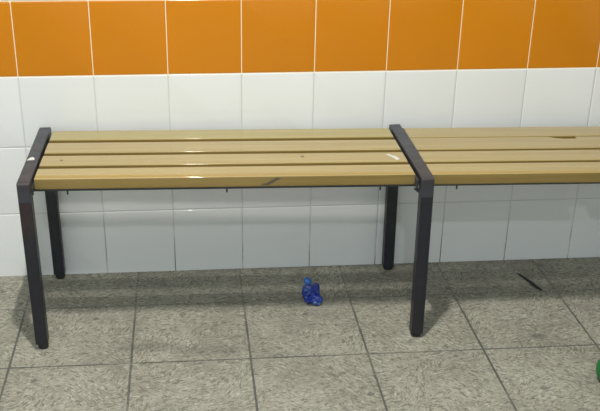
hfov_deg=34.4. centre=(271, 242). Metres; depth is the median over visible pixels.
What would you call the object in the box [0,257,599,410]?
floor
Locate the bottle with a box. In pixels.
[596,359,599,380]
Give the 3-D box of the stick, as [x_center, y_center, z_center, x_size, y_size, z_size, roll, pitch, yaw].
[0.753,0.113,2.830,0.013,0.004,0.116,-9,27,-19]
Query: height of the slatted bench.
0.458 m
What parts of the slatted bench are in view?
leg, leg, support rail, leg, leg, support rail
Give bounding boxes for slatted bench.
[16,124,599,348]
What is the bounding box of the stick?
[517,273,541,289]
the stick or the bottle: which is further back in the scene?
the stick
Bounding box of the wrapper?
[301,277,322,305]
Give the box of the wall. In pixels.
[0,0,599,275]

